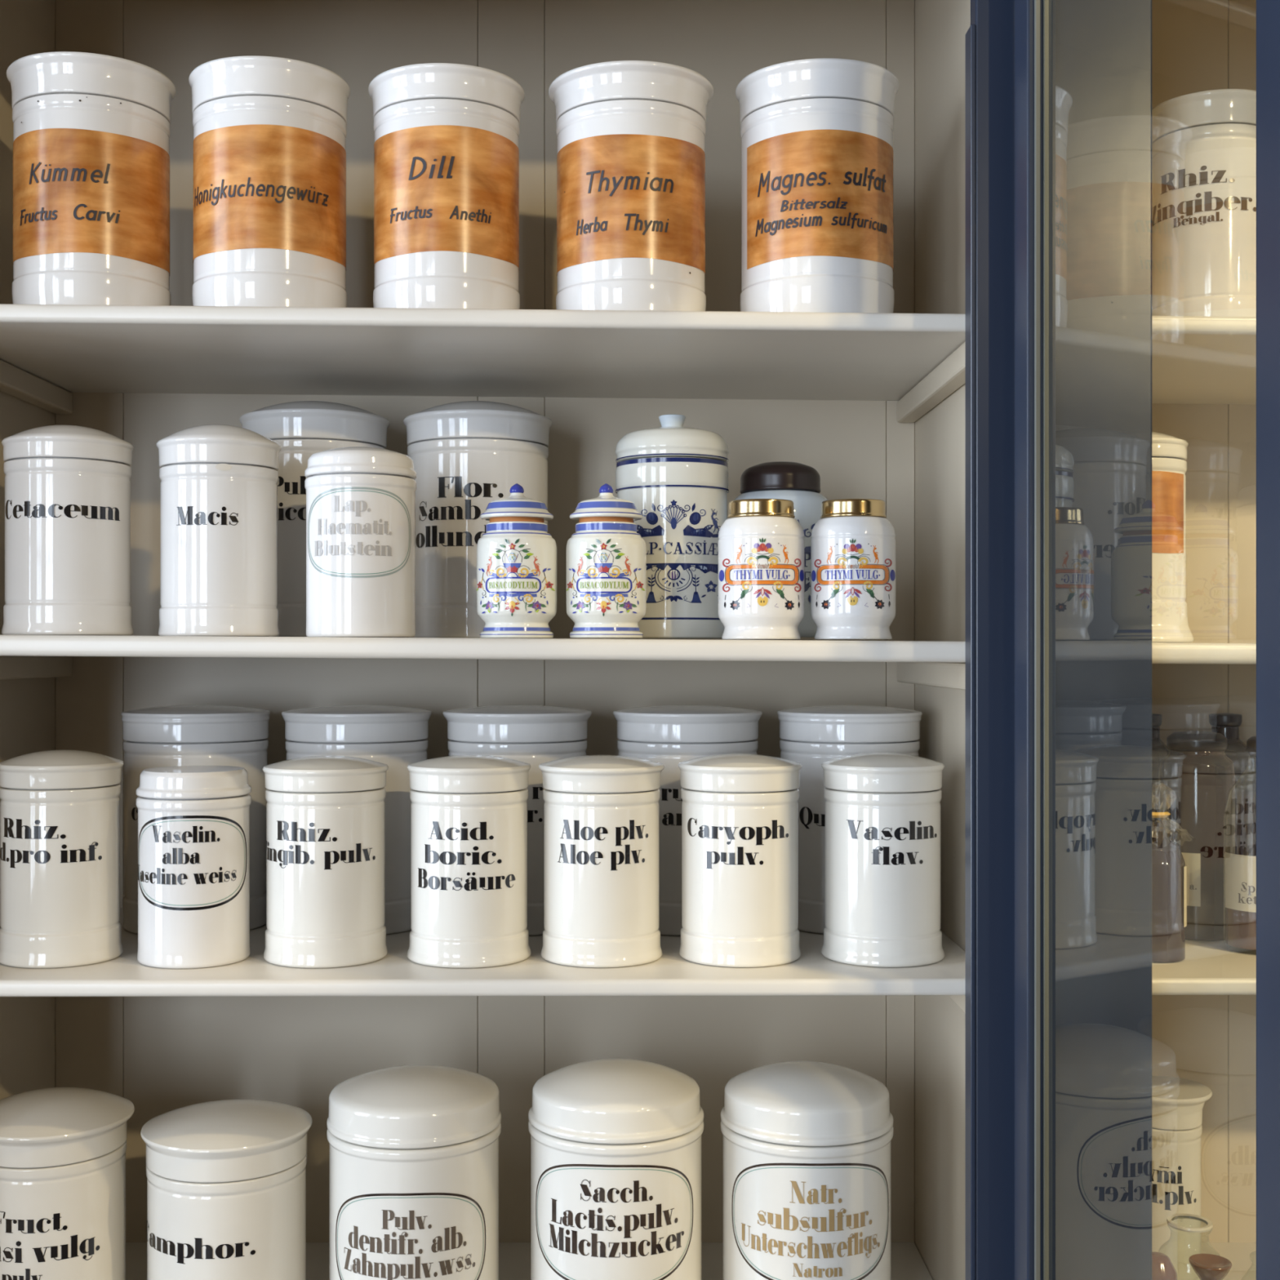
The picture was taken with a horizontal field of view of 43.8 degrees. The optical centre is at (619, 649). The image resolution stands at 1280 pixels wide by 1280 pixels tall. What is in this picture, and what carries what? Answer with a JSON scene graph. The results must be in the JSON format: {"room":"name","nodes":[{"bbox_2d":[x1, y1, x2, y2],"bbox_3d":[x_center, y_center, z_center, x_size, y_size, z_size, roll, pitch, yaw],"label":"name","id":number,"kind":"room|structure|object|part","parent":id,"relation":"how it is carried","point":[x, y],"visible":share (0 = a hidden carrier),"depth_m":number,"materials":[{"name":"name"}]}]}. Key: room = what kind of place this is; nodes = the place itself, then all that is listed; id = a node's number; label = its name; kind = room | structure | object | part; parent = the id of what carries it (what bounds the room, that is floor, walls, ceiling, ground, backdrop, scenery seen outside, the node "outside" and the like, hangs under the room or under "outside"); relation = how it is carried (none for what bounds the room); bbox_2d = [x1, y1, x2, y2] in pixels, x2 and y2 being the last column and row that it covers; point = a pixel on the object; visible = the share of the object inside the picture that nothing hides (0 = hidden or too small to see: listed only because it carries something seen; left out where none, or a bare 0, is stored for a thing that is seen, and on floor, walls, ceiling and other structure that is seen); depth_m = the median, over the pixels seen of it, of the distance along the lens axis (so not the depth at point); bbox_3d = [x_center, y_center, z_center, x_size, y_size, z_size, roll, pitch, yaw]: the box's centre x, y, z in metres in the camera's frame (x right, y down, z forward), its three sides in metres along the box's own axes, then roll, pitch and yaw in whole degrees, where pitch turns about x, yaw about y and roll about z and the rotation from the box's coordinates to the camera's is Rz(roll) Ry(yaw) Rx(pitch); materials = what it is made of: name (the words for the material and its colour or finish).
{"room":"pharmacy","nodes":[
{"label":"pharmacy","id":0,"kind":"room"},
{"bbox_3d":[0.300,1.550,-0.850,6.040,0.100,4.940,0,0,0],"label":"floor","id":1,"kind":"structure","parent":0,"visible":0},
{"bbox_2d":[0,0,1279,1279],"bbox_3d":[-0.088,0.360,1.188,0.950,2.280,0.733,0,0,0],"label":"display cabinet","id":2,"kind":"object","parent":1,"relation":"on","point":[1000,416],"visible":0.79,"depth_m":1.34,"materials":[{"name":"beige paint"}]},
{"bbox_3d":[-0.554,-0.010,1.367,0.018,1.300,0.374,0,0,0],"label":"panel","id":3,"kind":"part","parent":2,"relation":"part of","materials":[{"name":"beige paint"}]},
{"bbox_2d":[0,749,124,968],"bbox_3d":[-0.454,0.166,1.290,0.098,0.168,0.098,0,0,-10],"label":"apothecary jar","id":4,"kind":"object","parent":2,"relation":"on","point":[60,809],"visible":1,"depth_m":1.25,"materials":[{"name":"beige ceramic"}]},
{"bbox_3d":[-0.454,0.096,1.290,0.098,0.028,0.098,0,0,-19],"label":"lid","id":5,"kind":"part","parent":4,"relation":"part of","materials":[{"name":"beige ceramic"}]},
{"bbox_2d":[0,1086,134,1279],"bbox_3d":[-0.470,0.470,1.315,0.133,0.206,0.133,0,0,-20],"label":"apothecary jar","id":6,"kind":"object","parent":2,"relation":"on","point":[63,1150],"visible":1,"depth_m":1.27,"materials":[{"name":"beige ceramic"}]},
{"bbox_3d":[-0.470,0.388,1.315,0.133,0.043,0.133,0,0,-20],"label":"lid","id":7,"kind":"part","parent":6,"relation":"part of","materials":[{"name":"beige ceramic"}]},
{"bbox_2d":[1,424,133,635],"bbox_3d":[-0.445,-0.096,1.285,0.101,0.169,0.101,0,0,-19],"label":"apothecary jar","id":8,"kind":"object","parent":2,"relation":"on","point":[68,487],"visible":0.99,"depth_m":1.24,"materials":[{"name":"ceramic"}]},
{"bbox_3d":[-0.445,-0.165,1.285,0.101,0.031,0.101,0,0,-19],"label":"lid","id":9,"kind":"part","parent":8,"relation":"part of","materials":[{"name":"ceramic"}]},
{"bbox_2d":[6,51,176,305],"bbox_3d":[-0.426,-0.365,1.285,0.130,0.208,0.130,0,0,25],"label":"apothecary jar","id":10,"kind":"object","parent":2,"relation":"on","point":[91,131],"visible":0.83,"depth_m":1.23,"materials":[{"name":"ceramic"}]},
{"bbox_3d":[-0.426,-0.449,1.285,0.130,0.040,0.130,0,0,-18],"label":"lid","id":11,"kind":"part","parent":10,"relation":"part of","materials":[{"name":"ceramic"}]},
{"bbox_2d":[136,765,251,968],"bbox_3d":[-0.343,0.173,1.284,0.090,0.153,0.090,0,0,-15],"label":"apothecary jar","id":12,"kind":"object","parent":2,"relation":"on","point":[193,864],"visible":1,"depth_m":1.25,"materials":[{"name":"ceramic"}]},
{"bbox_3d":[-0.343,0.107,1.284,0.090,0.020,0.090,0,0,-15],"label":"lid","id":13,"kind":"part","parent":12,"relation":"part of","materials":[{"name":"ceramic"}]},
{"bbox_2d":[120,704,270,933],"bbox_3d":[-0.384,0.150,1.442,0.131,0.199,0.131,0,0,-15],"label":"apothecary jar","id":14,"kind":"object","parent":2,"relation":"on","point":[186,735],"visible":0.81,"depth_m":1.40,"materials":[{"name":"ceramic"}]},
{"bbox_3d":[-0.384,0.066,1.442,0.131,0.031,0.131,0,0,-15],"label":"lid","id":15,"kind":"part","parent":14,"relation":"part of","materials":[{"name":"ceramic"}]},
{"bbox_2d":[155,424,281,636],"bbox_3d":[-0.323,-0.096,1.285,0.098,0.171,0.098,0,0,-14],"label":"apothecary jar","id":16,"kind":"object","parent":2,"relation":"on","point":[219,486],"visible":0.98,"depth_m":1.25,"materials":[{"name":"ceramic"}]},
{"bbox_3d":[-0.323,-0.163,1.285,0.098,0.035,0.098,0,0,-14],"label":"lid","id":17,"kind":"part","parent":16,"relation":"part of","materials":[{"name":"ceramic"}]},
{"bbox_2d":[140,1098,312,1279],"bbox_3d":[-0.324,0.476,1.315,0.138,0.193,0.138,0,0,-1],"label":"apothecary jar","id":18,"kind":"object","parent":2,"relation":"on","point":[226,1180],"visible":1,"depth_m":1.26,"materials":[{"name":"beige ceramic"}]},
{"bbox_3d":[-0.324,0.399,1.315,0.138,0.041,0.138,0,0,-14],"label":"lid","id":19,"kind":"part","parent":18,"relation":"part of","materials":[{"name":"beige ceramic"}]},
{"bbox_2d":[188,55,350,307],"bbox_3d":[-0.282,-0.363,1.285,0.128,0.206,0.128,0,0,16],"label":"apothecary jar","id":20,"kind":"object","parent":2,"relation":"on","point":[270,132],"visible":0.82,"depth_m":1.23,"materials":[{"name":"ceramic"}]},
{"bbox_3d":[-0.282,-0.447,1.285,0.128,0.039,0.128,0,0,-12],"label":"lid","id":21,"kind":"part","parent":20,"relation":"part of","materials":[{"name":"ceramic"}]},
{"bbox_2d":[239,400,390,636],"bbox_3d":[-0.276,-0.117,1.442,0.134,0.213,0.134,0,0,-5],"label":"apothecary jar","id":22,"kind":"object","parent":2,"relation":"on","point":[303,429],"visible":0.42,"depth_m":1.38,"materials":[{"name":"ceramic"}]},
{"bbox_3d":[-0.276,-0.203,1.442,0.134,0.040,0.134,0,0,-11],"label":"lid","id":23,"kind":"part","parent":22,"relation":"part of","materials":[{"name":"ceramic"}]},
{"bbox_2d":[262,755,388,968],"bbox_3d":[-0.238,0.168,1.290,0.101,0.163,0.101,0,0,-10],"label":"apothecary jar","id":24,"kind":"object","parent":2,"relation":"on","point":[326,814],"visible":1,"depth_m":1.25,"materials":[{"name":"beige ceramic"}]},
{"bbox_3d":[-0.238,0.099,1.290,0.101,0.025,0.101,0,0,-10],"label":"lid","id":25,"kind":"part","parent":24,"relation":"part of","materials":[{"name":"beige ceramic"}]},
{"bbox_2d":[281,704,431,934],"bbox_3d":[-0.238,0.150,1.442,0.135,0.199,0.135,0,0,8],"label":"apothecary jar","id":26,"kind":"object","parent":2,"relation":"on","point":[396,737],"visible":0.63,"depth_m":1.39,"materials":[{"name":"ceramic"}]},
{"bbox_3d":[-0.238,0.066,1.442,0.135,0.031,0.135,0,0,-9],"label":"lid","id":27,"kind":"part","parent":26,"relation":"part of","materials":[{"name":"ceramic"}]},
{"bbox_2d":[304,446,417,637],"bbox_3d":[-0.205,-0.085,1.262,0.088,0.150,0.088,0,0,-9],"label":"apothecary jar","id":28,"kind":"object","parent":2,"relation":"on","point":[361,500],"visible":1,"depth_m":1.23,"materials":[{"name":"ceramic"}]},
{"bbox_3d":[-0.205,-0.148,1.262,0.088,0.024,0.088,0,0,-9],"label":"lid","id":29,"kind":"part","parent":28,"relation":"part of","materials":[{"name":"ceramic"}]},
{"bbox_2d":[326,1064,501,1279],"bbox_3d":[-0.169,0.461,1.315,0.143,0.223,0.143,0,0,-7],"label":"apothecary jar","id":30,"kind":"object","parent":2,"relation":"on","point":[414,1148],"visible":1,"depth_m":1.26,"materials":[{"name":"beige ceramic"}]},
{"bbox_3d":[-0.169,0.370,1.315,0.143,0.042,0.143,0,0,-7],"label":"lid","id":31,"kind":"part","parent":30,"relation":"part of","materials":[{"name":"beige ceramic"}]},
{"bbox_2d":[368,62,524,309],"bbox_3d":[-0.140,-0.360,1.285,0.126,0.203,0.126,0,0,-6],"label":"apothecary jar","id":32,"kind":"object","parent":2,"relation":"on","point":[446,151],"visible":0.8,"depth_m":1.23,"materials":[{"name":"ceramic"}]},
{"bbox_3d":[-0.140,-0.444,1.285,0.126,0.035,0.126,0,0,-6],"label":"lid","id":33,"kind":"part","parent":32,"relation":"part of","materials":[{"name":"ceramic"}]},
{"bbox_2d":[407,755,531,968],"bbox_3d":[-0.122,0.168,1.290,0.100,0.163,0.100,0,0,-41],"label":"apothecary jar","id":34,"kind":"object","parent":2,"relation":"on","point":[468,813],"visible":1,"depth_m":1.25,"materials":[{"name":"beige ceramic"}]},
{"bbox_3d":[-0.122,0.099,1.290,0.100,0.026,0.100,0,0,-5],"label":"lid","id":35,"kind":"part","parent":34,"relation":"part of","materials":[{"name":"beige ceramic"}]},
{"bbox_2d":[403,400,552,638],"bbox_3d":[-0.128,-0.116,1.442,0.135,0.214,0.135,0,0,42],"label":"apothecary jar","id":36,"kind":"object","parent":2,"relation":"on","point":[466,455],"visible":0.71,"depth_m":1.39,"materials":[{"name":"ceramic"}]},
{"bbox_3d":[-0.128,-0.204,1.442,0.135,0.040,0.135,0,0,-5],"label":"lid","id":37,"kind":"part","parent":36,"relation":"part of","materials":[{"name":"ceramic"}]},
{"bbox_2d":[0,907,965,996],"bbox_3d":[-0.130,0.256,1.368,0.829,0.014,0.336,0,0,0],"label":"shelf","id":38,"kind":"object","parent":2,"relation":"attached to","point":[813,974],"depth_m":1.21,"materials":[{"name":"beige paint"}]},
{"bbox_2d":[0,635,965,662],"bbox_3d":[-0.130,-0.001,1.368,0.829,0.022,0.336,0,0,0],"label":"shelf","id":39,"kind":"object","parent":2,"relation":"attached to","point":[13,648],"depth_m":1.20,"materials":[{"name":"beige paint"}]},
{"bbox_2d":[0,303,965,400],"bbox_3d":[-0.130,-0.251,1.368,0.829,0.022,0.336,0,0,0],"label":"shelf","id":40,"kind":"object","parent":2,"relation":"attached to","point":[48,352],"depth_m":1.31,"materials":[{"name":"beige paint"}]},
{"bbox_2d":[476,483,556,638],"bbox_3d":[-0.082,-0.070,1.262,0.064,0.123,0.064,0,0,2],"label":"jar","id":41,"kind":"object","parent":2,"relation":"on","point":[517,553],"visible":1,"depth_m":1.24,"materials":[{"name":"ceramic"}]},
{"bbox_3d":[-0.082,-0.114,1.262,0.058,0.021,0.058,0,0,-4],"label":"lid","id":42,"kind":"part","parent":41,"relation":"part of","materials":[{"name":"ceramic"}]},
{"bbox_3d":[-0.082,-0.128,1.262,0.012,0.008,0.012,0,0,-4],"label":"lid knob","id":43,"kind":"part","parent":41,"relation":"part of","materials":[{"name":"blue ceramic"}]},
{"bbox_2d":[442,704,591,935],"bbox_3d":[-0.092,0.150,1.442,0.135,0.199,0.135,0,0,-4],"label":"apothecary jar","id":44,"kind":"object","parent":2,"relation":"on","point":[535,735],"visible":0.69,"depth_m":1.38,"materials":[{"name":"ceramic"}]},
{"bbox_3d":[-0.092,0.066,1.442,0.135,0.031,0.135,0,0,-4],"label":"lid","id":45,"kind":"part","parent":44,"relation":"part of","materials":[{"name":"ceramic"}]},
{"bbox_2d":[125,1242,932,1279],"bbox_3d":[-0.130,0.581,1.368,0.829,0.016,0.336,0,0,0],"label":"shelf","id":46,"kind":"object","parent":2,"relation":"attached to","point":[909,1260],"depth_m":1.49,"materials":[{"name":"beige paint"}]},
{"bbox_2d":[538,755,664,967],"bbox_3d":[-0.015,0.168,1.290,0.102,0.163,0.102,0,0,-40],"label":"apothecary jar","id":47,"kind":"object","parent":2,"relation":"on","point":[602,812],"visible":1,"depth_m":1.25,"materials":[{"name":"beige ceramic"}]},
{"bbox_3d":[-0.015,0.099,1.290,0.102,0.026,0.102,0,0,-1],"label":"lid","id":48,"kind":"part","parent":47,"relation":"part of","materials":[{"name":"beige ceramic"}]},
{"bbox_2d":[566,483,646,638],"bbox_3d":[-0.011,-0.070,1.262,0.064,0.123,0.064,0,0,5],"label":"jar","id":49,"kind":"object","parent":2,"relation":"on","point":[606,555],"visible":1,"depth_m":1.24,"materials":[{"name":"ceramic"}]},
{"bbox_3d":[-0.011,-0.128,1.262,0.012,0.008,0.012,0,0,0],"label":"lid knob","id":50,"kind":"part","parent":49,"relation":"part of","materials":[{"name":"blue ceramic"}]},
{"bbox_3d":[-0.011,-0.114,1.262,0.058,0.021,0.058,0,0,0],"label":"lid","id":51,"kind":"part","parent":49,"relation":"part of","materials":[{"name":"ceramic"}]},
{"bbox_2d":[528,1057,703,1279],"bbox_3d":[-0.003,0.458,1.315,0.145,0.230,0.145,0,0,0],"label":"apothecary jar","id":52,"kind":"object","parent":2,"relation":"on","point":[615,1143],"visible":1,"depth_m":1.26,"materials":[{"name":"beige ceramic"}]},
{"bbox_3d":[-0.003,0.365,1.315,0.145,0.044,0.145,0,0,0],"label":"lid","id":53,"kind":"part","parent":52,"relation":"part of","materials":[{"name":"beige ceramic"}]},
{"bbox_2d":[548,60,713,311],"bbox_3d":[0.009,-0.359,1.285,0.133,0.205,0.133,0,0,44],"label":"apothecary jar","id":54,"kind":"object","parent":2,"relation":"on","point":[631,134],"visible":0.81,"depth_m":1.23,"materials":[{"name":"ceramic"}]},
{"bbox_3d":[0.009,-0.443,1.285,0.133,0.037,0.133,0,0,0],"label":"lid","id":55,"kind":"part","parent":54,"relation":"part of","materials":[{"name":"ceramic"}]},
{"bbox_2d":[615,414,728,639],"bbox_3d":[0.045,-0.104,1.362,0.098,0.191,0.098,0,0,34],"label":"jar","id":56,"kind":"object","parent":2,"relation":"on","point":[676,476],"visible":0.91,"depth_m":1.32,"materials":[{"name":"ceramic"}]},
{"bbox_3d":[0.045,-0.175,1.362,0.097,0.029,0.097,0,0,2],"label":"lid","id":57,"kind":"part","parent":56,"relation":"part of","materials":[{"name":"ceramic"}]},
{"bbox_3d":[0.045,-0.194,1.362,0.023,0.011,0.023,0,0,2],"label":"lid knob","id":58,"kind":"part","parent":56,"relation":"part of","materials":[{"name":"white ceramic"}]},
{"bbox_2d":[613,704,762,935],"bbox_3d":[0.062,0.150,1.442,0.135,0.198,0.135,0,0,-41],"label":"apothecary jar","id":59,"kind":"object","parent":2,"relation":"on","point":[670,735],"visible":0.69,"depth_m":1.38,"materials":[{"name":"ceramic"}]},
{"bbox_3d":[0.062,0.066,1.442,0.135,0.030,0.135,0,0,2],"label":"lid","id":60,"kind":"part","parent":59,"relation":"part of","materials":[{"name":"ceramic"}]},
{"bbox_2d":[678,753,802,967],"bbox_3d":[0.098,0.167,1.290,0.100,0.164,0.100,0,0,-9],"label":"apothecary jar","id":61,"kind":"object","parent":2,"relation":"on","point":[740,811],"visible":1,"depth_m":1.25,"materials":[{"name":"beige ceramic"}]},
{"bbox_3d":[0.098,0.098,1.290,0.100,0.027,0.100,0,0,4],"label":"lid","id":62,"kind":"part","parent":61,"relation":"part of","materials":[{"name":"beige ceramic"}]},
{"bbox_2d":[718,498,804,639],"bbox_3d":[0.112,-0.063,1.262,0.068,0.110,0.069,0,0,5],"label":"jar","id":63,"kind":"object","parent":2,"relation":"on","point":[761,541],"visible":1,"depth_m":1.23,"materials":[{"name":"ceramic"}]},
{"bbox_2d":[733,461,827,637],"bbox_3d":[0.140,-0.087,1.385,0.090,0.152,0.090,0,0,6],"label":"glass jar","id":64,"kind":"object","parent":2,"relation":"on","point":[799,483],"visible":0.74,"depth_m":1.35,"materials":[{"name":"white"}]},
{"bbox_2d":[720,1060,893,1279],"bbox_3d":[0.155,0.459,1.315,0.142,0.227,0.142,0,0,7],"label":"apothecary jar","id":65,"kind":"object","parent":2,"relation":"on","point":[806,1145],"visible":1,"depth_m":1.26,"materials":[{"name":"beige ceramic"}]},
{"bbox_3d":[0.155,0.367,1.315,0.142,0.044,0.142,0,0,7],"label":"lid","id":66,"kind":"part","parent":65,"relation":"part of","materials":[{"name":"beige ceramic"}]},
{"bbox_2d":[735,57,899,313],"bbox_3d":[0.160,-0.360,1.285,0.135,0.208,0.135,0,0,7],"label":"apothecary jar","id":67,"kind":"object","parent":2,"relation":"on","point":[816,135],"visible":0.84,"depth_m":1.23,"materials":[{"name":"ceramic"}]},
{"bbox_3d":[0.160,-0.445,1.285,0.131,0.038,0.131,0,0,7],"label":"lid","id":68,"kind":"part","parent":67,"relation":"part of","materials":[{"name":"ceramic"}]},
{"bbox_2d":[777,704,922,933],"bbox_3d":[0.208,0.150,1.442,0.130,0.198,0.130,0,0,8],"label":"apothecary jar","id":69,"kind":"object","parent":2,"relation":"on","point":[811,736],"visible":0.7,"depth_m":1.39,"materials":[{"name":"ceramic"}]},
{"bbox_3d":[0.208,0.066,1.442,0.130,0.031,0.130,0,0,8],"label":"lid","id":70,"kind":"part","parent":69,"relation":"part of","materials":[{"name":"ceramic"}]},
{"bbox_2d":[810,498,895,639],"bbox_3d":[0.185,-0.063,1.262,0.069,0.110,0.070,0,0,8],"label":"jar","id":71,"kind":"object","parent":2,"relation":"on","point":[853,540],"visible":1,"depth_m":1.24,"materials":[{"name":"ceramic"}]},
{"bbox_2d":[821,751,944,967],"bbox_3d":[0.213,0.166,1.290,0.099,0.165,0.099,0,0,-19],"label":"apothecary jar","id":72,"kind":"object","parent":2,"relation":"on","point":[882,810],"visible":1,"depth_m":1.25,"materials":[{"name":"beige ceramic"}]},
{"bbox_3d":[0.213,0.098,1.290,0.099,0.028,0.099,0,0,9],"label":"lid","id":73,"kind":"part","parent":72,"relation":"part of","materials":[{"name":"beige ceramic"}]},
{"bbox_3d":[0.294,-0.010,1.367,0.018,1.300,0.374,0,0,0],"label":"panel","id":74,"kind":"part","parent":2,"relation":"part of","materials":[{"name":"beige paint"}]},
{"bbox_3d":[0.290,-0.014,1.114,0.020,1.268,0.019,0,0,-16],"label":"door","id":75,"kind":"part","parent":2,"relation":"part of","materials":[{"name":"blue paint"}]},
{"bbox_2d":[1151,0,1256,1279],"bbox_3d":[0.787,0.360,1.347,0.839,2.280,0.414,0,0,0],"label":"display cabinet","id":76,"kind":"object","parent":1,"relation":"on","point":[1204,368],"visible":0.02,"depth_m":1.54,"materials":[{"name":"beige paint"}]},
{"bbox_2d":[1151,713,1168,809],"bbox_3d":[0.496,0.154,1.490,0.049,0.189,0.049,0,0,18],"label":"medicine bottle","id":77,"kind":"object","parent":76,"relation":"on","point":[1160,750],"visible":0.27,"depth_m":1.47,"materials":[{"name":"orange glass"}]},
{"bbox_2d":[1151,1251,1177,1279],"bbox_3d":[0.419,0.522,1.240,0.033,0.101,0.033,0,0,19],"label":"medicine bottle","id":78,"kind":"object","parent":76,"relation":"on","point":[1162,1268],"visible":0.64,"depth_m":1.23,"materials":[{"name":"orange glass"}]},
{"bbox_2d":[1151,431,1193,642],"bbox_3d":[0.417,-0.090,1.285,0.089,0.170,0.089,0,0,18],"label":"apothecary jar","id":79,"kind":"object","parent":76,"relation":"on","point":[1170,624],"visible":0.31,"depth_m":1.25,"materials":[{"name":"ceramic"}]},
{"bbox_3d":[0.417,-0.164,1.285,0.081,0.024,0.081,0,0,18],"label":"lid","id":80,"kind":"part","parent":79,"relation":"part of","materials":[{"name":"ceramic"}]},
{"bbox_2d":[1151,782,1195,962],"bbox_3d":[0.431,0.177,1.282,0.065,0.142,0.068,0,0,19],"label":"medicine bottle","id":81,"kind":"object","parent":76,"relation":"on","point":[1169,869],"visible":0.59,"depth_m":1.26,"materials":[{"name":"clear glass"}]},
{"bbox_3d":[0.430,0.192,1.283,0.049,0.112,0.049,0,0,19],"label":"glass","id":82,"kind":"part","parent":81,"relation":"part of","materials":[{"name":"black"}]},
{"bbox_2d":[1151,1075,1212,1279],"bbox_3d":[0.480,0.478,1.400,0.078,0.189,0.078,0,0,-39],"label":"apothecary jar","id":83,"kind":"object","parent":76,"relation":"on","point":[1177,1103],"visible":0.56,"depth_m":1.37,"materials":[{"name":"beige ceramic"}]},
{"bbox_3d":[0.480,0.399,1.400,0.078,0.031,0.078,0,0,19],"label":"lid","id":84,"kind":"part","parent":83,"relation":"part of","materials":[{"name":"beige ceramic"}]},
{"bbox_2d":[1158,1213,1220,1256],"bbox_3d":[0.466,0.520,1.300,0.051,0.105,0.051,0,0,20],"label":"glass jar","id":85,"kind":"object","parent":76,"relation":"on","point":[1209,1227],"visible":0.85,"depth_m":1.30,"materials":[{"name":"beige"}]},
{"bbox_2d":[1158,730,1235,940],"bbox_3d":[0.503,0.160,1.385,0.064,0.177,0.065,0,0,20],"label":"medicine bottle","id":86,"kind":"object","parent":76,"relation":"on","point":[1197,769],"visible":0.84,"depth_m":1.36,"materials":[{"name":"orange glass"}]},
{"bbox_2d":[1151,88,1256,316],"bbox_3d":[0.483,-0.352,1.300,0.099,0.199,0.099,0,0,-26],"label":"apothecary jar","id":87,"kind":"object","parent":76,"relation":"on","point":[1204,142],"visible":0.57,"depth_m":1.26,"materials":[{"name":"ceramic"}]},
{"bbox_3d":[0.483,-0.434,1.300,0.099,0.035,0.099,0,0,20],"label":"lid","id":88,"kind":"part","parent":87,"relation":"part of","materials":[{"name":"ceramic"}]},
{"bbox_2d":[1151,939,1256,995],"bbox_3d":[0.787,0.255,1.368,0.801,0.014,0.336,0,0,0],"label":"shelf","id":89,"kind":"object","parent":76,"relation":"attached to","point":[1208,967],"depth_m":1.22,"materials":[{"name":"beige paint"}]},
{"bbox_2d":[1151,642,1256,664],"bbox_3d":[0.787,0.006,1.368,0.801,0.022,0.336,0,0,0],"label":"shelf","id":90,"kind":"object","parent":76,"relation":"attached to","point":[1162,653],"depth_m":1.20,"materials":[{"name":"beige paint"}]},
{"bbox_2d":[1151,315,1256,404],"bbox_3d":[0.787,-0.242,1.368,0.801,0.022,0.336,0,0,0],"label":"shelf","id":91,"kind":"object","parent":76,"relation":"attached to","point":[1197,360],"depth_m":1.31,"materials":[{"name":"beige paint"}]},
{"bbox_2d":[1188,1253,1231,1279],"bbox_3d":[0.458,0.523,1.232,0.034,0.098,0.034,0,0,20],"label":"medicine bottle","id":92,"kind":"object","parent":76,"relation":"on","point":[1206,1266],"visible":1,"depth_m":1.23,"materials":[{"name":"orange glass"}]},
{"bbox_2d":[1200,1242,1256,1279],"bbox_3d":[0.787,0.581,1.368,0.801,0.016,0.336,0,0,0],"label":"shelf","id":93,"kind":"object","parent":76,"relation":"attached to","point":[1241,1255],"depth_m":1.50,"materials":[{"name":"beige paint"}]},
{"bbox_2d":[1208,712,1256,856],"bbox_3d":[0.568,0.154,1.490,0.058,0.189,0.058,0,0,21],"label":"medicine bottle","id":94,"kind":"object","parent":76,"relation":"on","point":[1226,724],"visible":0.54,"depth_m":1.47,"materials":[{"name":"orange glass"}]},
{"bbox_2d":[1222,736,1256,954],"bbox_3d":[0.533,0.160,1.315,0.063,0.177,0.064,0,0,22],"label":"medicine bottle","id":95,"kind":"object","parent":76,"relation":"on","point":[1240,869],"visible":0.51,"depth_m":1.30,"materials":[{"name":"clear glass"}]}
]}

